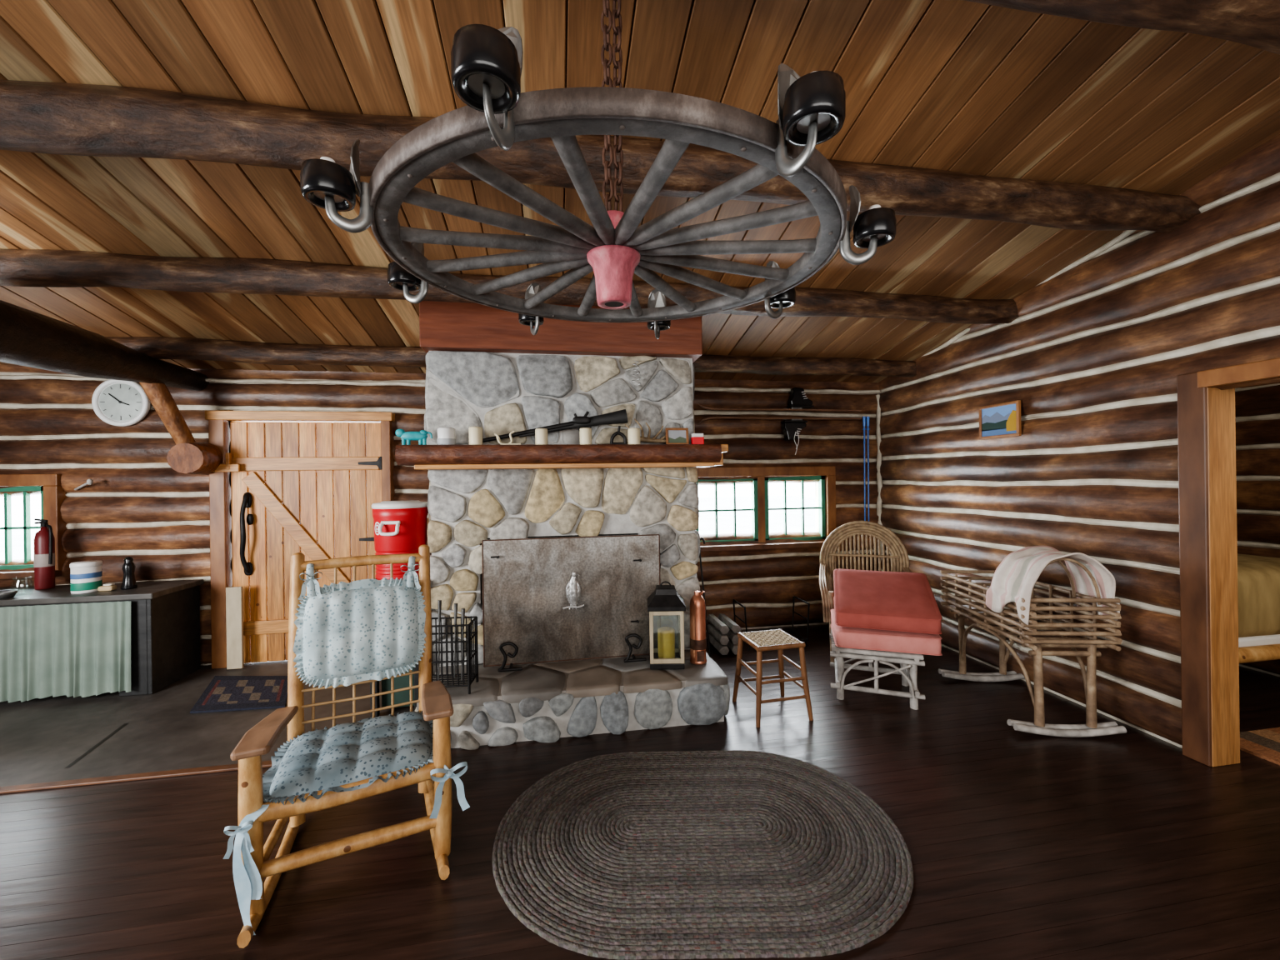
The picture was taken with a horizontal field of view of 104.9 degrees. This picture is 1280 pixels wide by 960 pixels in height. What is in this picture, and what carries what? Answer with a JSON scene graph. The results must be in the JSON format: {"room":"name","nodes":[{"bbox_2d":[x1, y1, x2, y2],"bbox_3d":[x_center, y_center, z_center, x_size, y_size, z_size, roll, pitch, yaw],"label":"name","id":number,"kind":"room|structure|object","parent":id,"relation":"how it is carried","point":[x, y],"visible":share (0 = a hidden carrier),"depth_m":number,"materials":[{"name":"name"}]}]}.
{"room":"log cabin living room","nodes":[
{"label":"log cabin living room","id":0,"kind":"room"},
{"bbox_2d":[0,365,881,665],"bbox_3d":[-1.814,0.199,4.768,9.190,2.853,0.234,-1,0,-10],"label":"wall","id":1,"kind":"structure","parent":0,"point":[136,505],"depth_m":4.41,"materials":[{"name":"brown wood"}]},
{"bbox_2d":[0,474,68,579],"bbox_3d":[-5.509,0.387,4.058,1.263,0.860,0.195,-1,0,-10],"label":"window","id":2,"kind":"structure","parent":1,"relation":"in","point":[52,495],"depth_m":4.11,"materials":[{"name":"green paint"}]},
{"bbox_2d":[74,479,93,490],"bbox_3d":[-4.677,0.040,4.124,0.261,0.096,0.037,-1,0,20],"label":"peg","id":3,"kind":"object","parent":1,"relation":"attached to","point":[89,482],"visible":1,"depth_m":4.10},
{"bbox_2d":[0,300,223,474],"bbox_3d":[-3.539,-0.538,2.314,0.416,0.994,4.137,-1,0,-9],"label":"tie beam","id":4,"kind":"structure","parent":1,"relation":"attached to","point":[27,337],"depth_m":3.33,"materials":[{"name":"brown wood"}]},
{"bbox_2d":[91,379,150,426],"bbox_3d":[-4.428,-0.663,4.201,0.410,0.410,0.055,-1,0,-10],"label":"wall clock","id":5,"kind":"object","parent":1,"relation":"attached to","point":[116,402],"visible":0.94,"depth_m":4.19,"materials":[{"name":"white plastic"}]},
{"bbox_2d":[205,410,394,668],"bbox_3d":[-3.019,0.515,4.442,1.516,2.256,0.199,-1,0,-10],"label":"door","id":6,"kind":"structure","parent":1,"relation":"in","point":[308,483],"depth_m":4.41,"materials":[{"name":"orange wood"}]},
{"bbox_2d":[0,375,879,393],"bbox_3d":[-1.808,-0.904,4.668,9.001,0.051,0.039,-1,0,-10],"label":"trim","id":7,"kind":"structure","parent":1,"relation":"attached to","point":[2,377],"depth_m":4.50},
{"bbox_2d":[696,465,836,551],"bbox_3d":[1.279,0.292,5.194,1.668,0.860,0.195,-1,0,-10],"label":"window","id":8,"kind":"structure","parent":1,"relation":"in","point":[760,510],"depth_m":5.19,"materials":[{"name":"green paint"}]},
{"bbox_2d":[698,404,861,411],"bbox_3d":[1.481,-0.752,5.152,1.805,0.065,0.072,-1,0,-10],"label":"ski","id":9,"kind":"object","parent":1,"relation":"attached to","point":[701,406],"visible":1,"depth_m":5.12,"materials":[{"name":"brown wood"}]},
{"bbox_2d":[787,387,814,408],"bbox_3d":[1.692,-0.866,5.184,0.259,0.208,0.101,-1,0,-10],"label":"boot","id":10,"kind":"object","parent":9,"relation":"on","point":[797,398],"visible":1,"depth_m":5.14,"materials":[{"name":"black leather"}]},
{"bbox_2d":[698,416,861,422],"bbox_3d":[1.483,-0.628,5.152,1.805,0.065,0.072,-1,0,-10],"label":"ski","id":11,"kind":"object","parent":1,"relation":"attached to","point":[710,417],"visible":0.91,"depth_m":5.13,"materials":[{"name":"brown wood"}]},
{"bbox_2d":[780,420,807,454],"bbox_3d":[1.624,-0.442,5.172,0.259,0.361,0.101,-1,0,-10],"label":"boot","id":12,"kind":"object","parent":11,"relation":"hanging from","point":[790,428],"visible":1,"depth_m":5.13,"materials":[{"name":"black leather"}]},
{"bbox_2d":[862,416,866,520],"bbox_3d":[2.401,-0.089,5.248,0.044,1.174,0.043,-1,0,-10],"label":"ski pole","id":13,"kind":"object","parent":11,"relation":"hanging from","point":[863,417],"visible":0.93,"depth_m":5.24,"materials":[{"name":"metal"}]},
{"bbox_2d":[865,416,869,521],"bbox_3d":[2.445,-0.089,5.256,0.044,1.176,0.043,-1,0,-10],"label":"ski pole","id":14,"kind":"object","parent":11,"relation":"hanging from","point":[867,417],"visible":0.92,"depth_m":5.25,"materials":[{"name":"metal"}]},
{"bbox_2d":[875,394,882,570],"bbox_3d":[2.634,0.313,5.409,0.066,2.504,0.049,-1,0,-10],"label":"trim","id":15,"kind":"structure","parent":1,"relation":"attached to","point":[878,410],"depth_m":5.39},
{"bbox_2d":[0,0,1279,382],"bbox_3d":[0.744,-1.866,1.067,13.270,1.730,8.450,-1,0,-10],"label":"ceiling","id":16,"kind":"structure","parent":0,"point":[958,86],"depth_m":2.21,"materials":[{"name":"brown wood"}]},
{"bbox_2d":[0,248,1019,324],"bbox_3d":[-1.533,-1.236,3.116,9.045,0.234,0.228,-1,0,-10],"label":"log","id":17,"kind":"object","parent":16,"relation":"attached to","point":[18,267],"visible":0.66,"depth_m":2.98,"materials":[{"name":"brown wood"}]},
{"bbox_2d":[105,336,916,377],"bbox_3d":[-1.702,-1.038,4.149,9.042,0.192,0.188,-1,0,-10],"label":"log","id":18,"kind":"object","parent":16,"relation":"attached to","point":[157,347],"visible":0.57,"depth_m":3.99,"materials":[{"name":"brown wood"}]},
{"bbox_2d":[0,80,1200,232],"bbox_3d":[-1.362,-1.425,2.079,9.045,0.283,0.271,-1,0,-10],"label":"log","id":19,"kind":"object","parent":16,"relation":"attached to","point":[62,118],"visible":0.76,"depth_m":2.08,"materials":[{"name":"brown wood"}]},
{"bbox_2d":[963,0,1279,54],"bbox_3d":[-1.208,-1.628,1.139,9.045,0.277,0.287,-1,0,-10],"label":"log","id":20,"kind":"object","parent":16,"relation":"attached to","point":[1256,23],"visible":1,"depth_m":1.64,"materials":[{"name":"brown wood"}]},
{"bbox_2d":[300,0,896,339],"bbox_3d":[-0.086,-1.141,1.500,1.464,1.213,1.464,-1,0,-10],"label":"chandelier","id":21,"kind":"object","parent":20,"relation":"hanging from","point":[487,61],"visible":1,"depth_m":1.16,"materials":[{"name":"grey wood"}]},
{"bbox_2d":[0,624,1279,959],"bbox_3d":[0.751,1.622,1.100,13.000,0.095,8.329,-1,0,-10],"label":"floor","id":22,"kind":"structure","parent":0,"point":[116,811],"depth_m":2.27,"materials":[{"name":"brown wood"}]},
{"bbox_2d":[0,579,204,696],"bbox_3d":[-4.858,1.266,3.828,2.247,0.776,0.560,-1,0,-10],"label":"cabinet","id":23,"kind":"object","parent":22,"relation":"on","point":[165,615],"depth_m":3.84,"materials":[{"name":"grey paint"}]},
{"bbox_2d":[0,589,18,599],"bbox_3d":[-4.729,0.851,3.648,0.144,0.050,0.144,-1,0,-10],"label":"metal bowl","id":24,"kind":"object","parent":23,"relation":"on","point":[8,593],"visible":1,"depth_m":3.65,"materials":[{"name":"metal"}]},
{"bbox_2d":[33,518,55,589],"bbox_3d":[-4.814,0.593,3.973,0.113,0.569,0.125,-1,0,-38],"label":"fire extinguisher","id":25,"kind":"object","parent":23,"relation":"on","point":[44,539],"visible":1,"depth_m":3.95,"materials":[{"name":"red metal"}]},
{"bbox_2d":[0,600,130,702],"bbox_3d":[-4.331,1.266,3.616,1.012,0.690,0.032,-1,0,-10],"label":"curtain","id":26,"kind":"object","parent":23,"relation":"hanging from","point":[83,650],"visible":1,"depth_m":3.63,"materials":[{"name":"green fabric"}]},
{"bbox_2d":[69,560,102,594],"bbox_3d":[-4.320,0.755,3.838,0.172,0.232,0.172,-1,0,-10],"label":"canister","id":27,"kind":"object","parent":23,"relation":"on","point":[85,576],"visible":0.95,"depth_m":3.78,"materials":[{"name":"white ceramic"}]},
{"bbox_2d":[0,579,204,605],"bbox_3d":[-4.863,0.901,3.828,2.247,0.045,0.560,-1,0,-9],"label":"countertop","id":28,"kind":"structure","parent":23,"relation":"on","point":[145,590],"depth_m":3.77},
{"bbox_2d":[97,583,116,591],"bbox_3d":[-4.182,0.842,3.861,0.100,0.054,0.060,-1,0,-10],"label":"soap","id":29,"kind":"object","parent":23,"relation":"on","point":[107,587],"visible":1,"depth_m":3.84,"materials":[{"name":"paint"}]},
{"bbox_2d":[120,556,137,589],"bbox_3d":[-4.083,0.740,3.928,0.096,0.255,0.094,-1,0,-10],"label":"pepper mill","id":30,"kind":"object","parent":23,"relation":"on","point":[128,567],"visible":1,"depth_m":3.91,"materials":[{"name":"black ceramic"}]},
{"bbox_2d":[225,586,244,669],"bbox_3d":[-3.493,1.274,4.239,0.120,0.703,0.025,-1,0,-10],"label":"plank","id":31,"kind":"object","parent":22,"relation":"on","point":[234,597],"visible":1,"depth_m":4.23,"materials":[{"name":"beige wood"}]},
{"bbox_2d":[190,675,287,713],"bbox_3d":[-3.022,1.621,3.784,0.563,0.014,0.993,-1,0,-31],"label":"door mat","id":32,"kind":"object","parent":22,"relation":"on","point":[223,693],"visible":0.99,"depth_m":3.70,"materials":[{"name":"fabric"}]},
{"bbox_2d":[230,545,453,948],"bbox_3d":[-1.282,0.990,2.255,0.736,1.273,0.995,-1,0,-26],"label":"rocking chair","id":33,"kind":"object","parent":22,"relation":"on","point":[435,702],"visible":0.72,"depth_m":2.02,"materials":[{"name":"brown wood"}]},
{"bbox_2d":[223,710,469,934],"bbox_3d":[-1.198,1.352,2.132,0.810,0.459,0.640,-1,0,-26],"label":"seat cushion","id":34,"kind":"object","parent":33,"relation":"on","point":[327,759],"visible":0.98,"depth_m":2.00,"materials":[{"name":"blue fabric"}]},
{"bbox_2d":[292,555,426,688],"bbox_3d":[-1.377,0.694,2.447,0.570,0.578,0.194,-1,0,-25],"label":"cushion","id":35,"kind":"object","parent":33,"relation":"attached to","point":[347,634],"visible":1,"depth_m":2.40,"materials":[{"name":"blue fabric"}]},
{"bbox_2d":[370,578,419,717],"bbox_3d":[-1.693,1.149,3.506,0.340,0.918,0.340,-1,0,-10],"label":"stand","id":36,"kind":"object","parent":22,"relation":"on","point":[402,697],"visible":0.18,"depth_m":3.39,"materials":[{"name":"grey paint"}]},
{"bbox_2d":[371,500,428,579],"bbox_3d":[-1.702,0.420,3.489,0.366,0.540,0.401,-1,0,-5],"label":"cooler","id":37,"kind":"object","parent":36,"relation":"on","point":[400,527],"visible":0.69,"depth_m":3.36,"materials":[{"name":"red plastic"}]},
{"bbox_2d":[395,300,729,749],"bbox_3d":[-0.557,0.161,3.929,2.242,2.925,1.824,-1,0,-10],"label":"fireplace","id":38,"kind":"object","parent":22,"relation":"on","point":[486,368],"depth_m":3.49,"materials":[{"name":"stone"}]},
{"bbox_2d":[395,429,432,444],"bbox_3d":[-1.505,-0.284,3.277,0.232,0.112,0.050,-1,0,-10],"label":"animal","id":39,"kind":"object","parent":38,"relation":"on","point":[421,436],"visible":0.98,"depth_m":3.26},
{"bbox_2d":[436,427,455,444],"bbox_3d":[-1.303,-0.290,3.311,0.120,0.118,0.120,-1,0,-10],"label":"candle jar","id":40,"kind":"object","parent":38,"relation":"on","point":[446,436],"visible":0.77,"depth_m":3.26,"materials":[{"name":"paint"}]},
{"bbox_2d":[431,615,478,694],"bbox_3d":[-1.201,1.101,3.100,0.306,0.426,0.194,-1,0,-4],"label":"wire rack","id":41,"kind":"object","parent":38,"relation":"on","point":[472,633],"visible":0.69,"depth_m":3.08,"materials":[{"name":"black metal"}]},
{"bbox_2d":[437,600,441,679],"bbox_3d":[-1.261,1.009,3.097,0.029,0.500,0.022,-1,0,-32],"label":"fork","id":42,"kind":"object","parent":41,"relation":"in","point":[439,602],"visible":1,"depth_m":3.09,"materials":[{"name":"metal"}]},
{"bbox_2d":[454,603,457,677],"bbox_3d":[-1.173,1.022,3.132,0.029,0.470,0.022,-1,0,-32],"label":"fork","id":43,"kind":"object","parent":41,"relation":"in","point":[455,604],"visible":1,"depth_m":3.13,"materials":[{"name":"metal"}]},
{"bbox_2d":[460,608,464,680],"bbox_3d":[-1.110,1.032,3.086,0.029,0.450,0.022,-1,0,-32],"label":"fork","id":44,"kind":"object","parent":41,"relation":"in","point":[462,610],"visible":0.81,"depth_m":3.08,"materials":[{"name":"metal"}]},
{"bbox_2d":[468,426,482,444],"bbox_3d":[-1.117,-0.300,3.342,0.090,0.133,0.090,-1,0,-10],"label":"pillar candle","id":45,"kind":"object","parent":38,"relation":"on","point":[475,432],"visible":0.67,"depth_m":3.30,"materials":[{"name":"beige wax"}]},
{"bbox_2d":[498,641,522,671],"bbox_3d":[-0.896,1.208,3.405,0.160,0.202,0.101,-1,0,-10],"label":"andiron","id":46,"kind":"object","parent":38,"relation":"on","point":[502,668],"visible":1,"depth_m":3.36,"materials":[{"name":"black metal"}]},
{"bbox_2d":[535,428,548,444],"bbox_3d":[-0.683,-0.301,3.415,0.086,0.123,0.086,-1,0,-10],"label":"pillar candle","id":47,"kind":"object","parent":38,"relation":"on","point":[541,434],"visible":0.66,"depth_m":3.38,"materials":[{"name":"beige wax"}]},
{"bbox_2d":[482,409,627,442],"bbox_3d":[-0.598,-0.390,3.513,1.036,0.246,0.060,-1,0,-10],"label":"rifle","id":48,"kind":"object","parent":38,"relation":"on","point":[617,417],"visible":0.88,"depth_m":3.53,"materials":[{"name":"black metal"}]},
{"bbox_2d":[395,444,721,465],"bbox_3d":[-0.517,-0.177,3.478,2.182,0.129,0.330,-1,0,-9],"label":"mantel shelf","id":49,"kind":"object","parent":38,"relation":"attached to","point":[431,454],"depth_m":3.34,"materials":[{"name":"brown wood"}]},
{"bbox_2d":[481,534,660,667],"bbox_3d":[-0.470,0.855,3.522,1.269,0.892,0.044,-1,0,-10],"label":"fire screen","id":50,"kind":"object","parent":38,"relation":"on","point":[567,598],"visible":0.96,"depth_m":3.52,"materials":[{"name":"metal"}]},
{"bbox_2d":[579,427,591,444],"bbox_3d":[-0.382,-0.308,3.465,0.086,0.128,0.086,-1,0,-10],"label":"pillar candle","id":51,"kind":"object","parent":38,"relation":"on","point":[585,433],"visible":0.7,"depth_m":3.43,"materials":[{"name":"beige wax"}]},
{"bbox_2d":[610,425,626,444],"bbox_3d":[-0.156,-0.319,3.523,0.124,0.138,0.024,-1,0,-10],"label":"trivet","id":52,"kind":"object","parent":38,"relation":"on","point":[618,432],"visible":0.98,"depth_m":3.52,"materials":[{"name":"black metal"}]},
{"bbox_2d":[627,427,639,444],"bbox_3d":[-0.042,-0.313,3.522,0.090,0.128,0.090,-1,0,-10],"label":"pillar candle","id":53,"kind":"object","parent":38,"relation":"on","point":[633,434],"visible":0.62,"depth_m":3.48,"materials":[{"name":"beige wax"}]},
{"bbox_2d":[624,633,646,662],"bbox_3d":[-0.043,1.196,3.548,0.160,0.202,0.101,-1,0,-10],"label":"andiron","id":54,"kind":"object","parent":38,"relation":"on","point":[634,659],"visible":1,"depth_m":3.50,"materials":[{"name":"black metal"}]},
{"bbox_2d":[625,418,665,443],"bbox_3d":[0.060,-0.360,3.613,0.363,0.185,0.042,-1,0,-10],"label":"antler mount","id":55,"kind":"object","parent":38,"relation":"on","point":[642,438],"visible":0.72,"depth_m":3.60,"materials":[{"name":"beige wood"}]},
{"bbox_2d":[647,580,685,669],"bbox_3d":[0.184,1.004,3.471,0.260,0.580,0.260,-1,0,0],"label":"candle lantern","id":56,"kind":"object","parent":38,"relation":"on","point":[665,600],"visible":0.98,"depth_m":3.36,"materials":[{"name":"black metal"}]},
{"bbox_2d":[657,626,674,658],"bbox_3d":[0.186,1.146,3.471,0.120,0.213,0.120,-1,0,-10],"label":"pillar candle","id":57,"kind":"object","parent":56,"relation":"in","point":[666,635],"visible":0.9,"depth_m":3.42,"materials":[{"name":"yellow wax"}]},
{"bbox_2d":[665,427,689,444],"bbox_3d":[0.272,-0.318,3.604,0.170,0.130,0.033,-1,0,-10],"label":"picture frame","id":58,"kind":"object","parent":38,"relation":"on","point":[673,435],"visible":0.91,"depth_m":3.60,"materials":[{"name":"paint"}]},
{"bbox_2d":[668,430,686,442],"bbox_3d":[0.272,-0.318,3.604,0.134,0.094,0.009,-1,-8,-9],"label":"print","id":59,"kind":"object","parent":58,"relation":"attached to","point":[674,436],"depth_m":3.60,"materials":[{"name":"paper"}]},
{"bbox_2d":[690,433,704,444],"bbox_3d":[0.423,-0.298,3.620,0.085,0.086,0.050,-1,0,-10],"label":"matchbox","id":60,"kind":"object","parent":38,"relation":"on","point":[697,438],"visible":0.79,"depth_m":3.60,"materials":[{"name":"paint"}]},
{"bbox_2d":[691,433,703,437],"bbox_3d":[0.423,-0.328,3.620,0.080,0.026,0.048,-1,0,-9],"label":"lid","id":61,"kind":"object","parent":60,"relation":"on","point":[694,435],"depth_m":3.60,"materials":[{"name":"paint"}]},
{"bbox_2d":[690,590,706,664],"bbox_3d":[0.411,1.039,3.493,0.124,0.505,0.128,-1,0,-10],"label":"copper canister","id":62,"kind":"object","parent":38,"relation":"on","point":[697,607],"visible":1,"depth_m":3.45,"materials":[{"name":"orange metal"}]},
{"bbox_2d":[491,750,913,959],"bbox_3d":[0.257,1.590,2.260,1.822,0.014,1.245,-1,0,0],"label":"braided rug","id":63,"kind":"object","parent":22,"relation":"on","point":[711,834],"visible":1,"depth_m":2.06,"materials":[{"name":"fabric"}]},
{"bbox_2d":[699,537,710,656],"bbox_3d":[0.590,1.059,4.482,0.074,1.052,0.168,-1,0,-10],"label":"fire poker","id":64,"kind":"object","parent":22,"relation":"on","point":[701,538],"visible":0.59,"depth_m":4.49,"materials":[{"name":"black metal"}]},
{"bbox_2d":[705,633,729,654],"bbox_3d":[0.726,1.541,4.630,0.098,0.077,0.400,-1,0,-10],"label":"log","id":65,"kind":"object","parent":22,"relation":"on","point":[722,649],"visible":0.73,"depth_m":4.50,"materials":[{"name":"grey wood"}]},
{"bbox_2d":[707,624,729,644],"bbox_3d":[0.732,1.450,4.631,0.086,0.081,0.400,-1,0,-10],"label":"log","id":66,"kind":"object","parent":65,"relation":"on","point":[722,639],"visible":0.75,"depth_m":4.52,"materials":[{"name":"grey wood"}]},
{"bbox_2d":[707,614,729,634],"bbox_3d":[0.732,1.354,4.631,0.090,0.079,0.400,-1,0,-10],"label":"log","id":67,"kind":"object","parent":66,"relation":"on","point":[712,619],"visible":0.95,"depth_m":4.54,"materials":[{"name":"grey wood"}]},
{"bbox_2d":[725,640,737,654],"bbox_3d":[0.843,1.541,4.649,0.085,0.083,0.400,-1,0,-10],"label":"log","id":68,"kind":"object","parent":22,"relation":"on","point":[732,647],"visible":0.27,"depth_m":4.47,"materials":[{"name":"grey wood"}]},
{"bbox_2d":[725,629,738,644],"bbox_3d":[0.845,1.448,4.650,0.094,0.083,0.400,-1,0,-10],"label":"log","id":69,"kind":"object","parent":68,"relation":"on","point":[733,638],"visible":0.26,"depth_m":4.47,"materials":[{"name":"grey wood"}]},
{"bbox_2d":[718,613,741,633],"bbox_3d":[0.846,1.351,4.650,0.096,0.078,0.400,-1,0,-10],"label":"log","id":70,"kind":"object","parent":69,"relation":"on","point":[733,627],"visible":0.82,"depth_m":4.55,"materials":[{"name":"grey wood"}]},
{"bbox_2d":[732,595,809,650],"bbox_3d":[1.269,1.380,4.772,0.658,0.414,0.318,-1,0,-10],"label":"rack","id":71,"kind":"object","parent":22,"relation":"on","point":[803,639],"visible":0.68,"depth_m":4.73,"materials":[{"name":"black metal"}]},
{"bbox_2d":[732,629,813,727],"bbox_3d":[0.901,1.337,3.392,0.408,0.506,0.407,-1,0,-13],"label":"stool","id":72,"kind":"object","parent":22,"relation":"on","point":[779,640],"visible":1,"depth_m":3.29,"materials":[{"name":"brown wood"}]},
{"bbox_2d":[819,520,910,668],"bbox_3d":[2.010,0.980,4.378,0.777,1.185,0.625,-1,0,21],"label":"armchair","id":73,"kind":"object","parent":22,"relation":"on","point":[899,557],"visible":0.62,"depth_m":4.61,"materials":[{"name":"beige wicker"}]},
{"bbox_2d":[829,628,924,709],"bbox_3d":[1.738,1.385,3.664,0.600,0.382,0.514,-1,0,20],"label":"footstool","id":74,"kind":"object","parent":22,"relation":"on","point":[908,676],"visible":0.73,"depth_m":3.46,"materials":[{"name":"beige wood"}]},
{"bbox_2d":[830,609,942,655],"bbox_3d":[1.805,1.125,3.680,0.678,0.146,0.578,-1,0,17],"label":"cushion","id":75,"kind":"object","parent":74,"relation":"on","point":[844,637],"visible":0.56,"depth_m":3.42,"materials":[{"name":"fabric"}]},
{"bbox_2d":[833,568,942,634],"bbox_3d":[1.831,0.893,3.716,0.678,0.316,0.634,-1,0,20],"label":"cushion","id":76,"kind":"object","parent":75,"relation":"on","point":[881,600],"visible":1,"depth_m":3.57,"materials":[{"name":"red fabric"}]},
{"bbox_2d":[938,557,1126,737],"bbox_3d":[2.635,1.019,3.426,0.626,1.089,1.016,-1,0,4],"label":"cradle","id":77,"kind":"object","parent":22,"relation":"on","point":[1046,627],"visible":0.88,"depth_m":3.04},
{"bbox_2d":[985,545,1119,624],"bbox_3d":[2.607,0.655,3.119,0.562,0.441,0.402,-1,0,4],"label":"blanket","id":78,"kind":"object","parent":77,"relation":"on","point":[1015,577],"visible":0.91,"depth_m":3.10,"materials":[{"name":"fabric"}]},
{"bbox_2d":[1237,553,1279,663],"bbox_3d":[4.156,1.057,3.857,1.344,0.970,1.379,-1,0,-10],"label":"bed","id":79,"kind":"object","parent":22,"relation":"on","point":[1258,577],"visible":0.05,"depth_m":3.22,"materials":[{"name":"yellow fabric"}]},
{"bbox_2d":[1240,727,1279,764],"bbox_3d":[4.188,1.534,2.674,1.400,0.016,0.800,-1,0,-10],"label":"rug","id":80,"kind":"object","parent":22,"relation":"on","point":[1262,743],"visible":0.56,"depth_m":2.86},
{"bbox_2d":[878,134,1279,748],"bbox_3d":[3.388,-0.636,1.466,0.236,4.377,8.170,-1,0,-10],"label":"wall","id":81,"kind":"structure","parent":0,"point":[1093,356],"depth_m":3.22,"materials":[{"name":"brown wood"}]},
{"bbox_2d":[979,400,1021,439],"bbox_3d":[2.845,-0.469,3.895,0.024,0.270,0.357,-1,0,-10],"label":"wall picture","id":82,"kind":"object","parent":81,"relation":"attached to","point":[1000,420],"visible":1,"depth_m":3.88,"materials":[{"name":"paper"}]},
{"bbox_2d":[981,403,1016,436],"bbox_3d":[2.845,-0.469,3.895,0.012,0.226,0.313,-1,0,-9],"label":"print","id":83,"kind":"object","parent":82,"relation":"attached to","point":[1000,419],"depth_m":3.89,"materials":[{"name":"paper"}]},
{"bbox_2d":[921,230,1136,356],"bbox_3d":[3.119,-1.644,2.553,0.038,1.207,5.906,-1,0,-10],"label":"trim","id":84,"kind":"structure","parent":81,"relation":"attached to","point":[1127,232],"depth_m":3.33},
{"bbox_2d":[1176,357,1279,766],"bbox_3d":[3.294,0.479,2.109,0.300,2.150,1.415,-1,0,-10],"label":"door frame","id":85,"kind":"structure","parent":81,"relation":"in","point":[1206,412],"depth_m":2.69,"materials":[{"name":"brown wood"}]},
{"bbox_2d":[1235,383,1279,676],"bbox_3d":[4.287,-0.517,2.756,1.960,4.115,6.020,-1,0,-10],"label":"wall","id":86,"kind":"structure","parent":0,"point":[1257,408],"depth_m":3.89,"materials":[{"name":"brown wood"}]},
{"label":"outside","id":87,"kind":"structure","parent":0,"visible":0},
{"bbox_2d":[0,495,815,559],"bbox_3d":[-5.360,2.400,32.227,60.000,0.050,54.650,-1,0,-10],"label":"ground","id":88,"kind":"structure","parent":87,"point":[743,518],"depth_m":27.68,"materials":[{"name":"white"}]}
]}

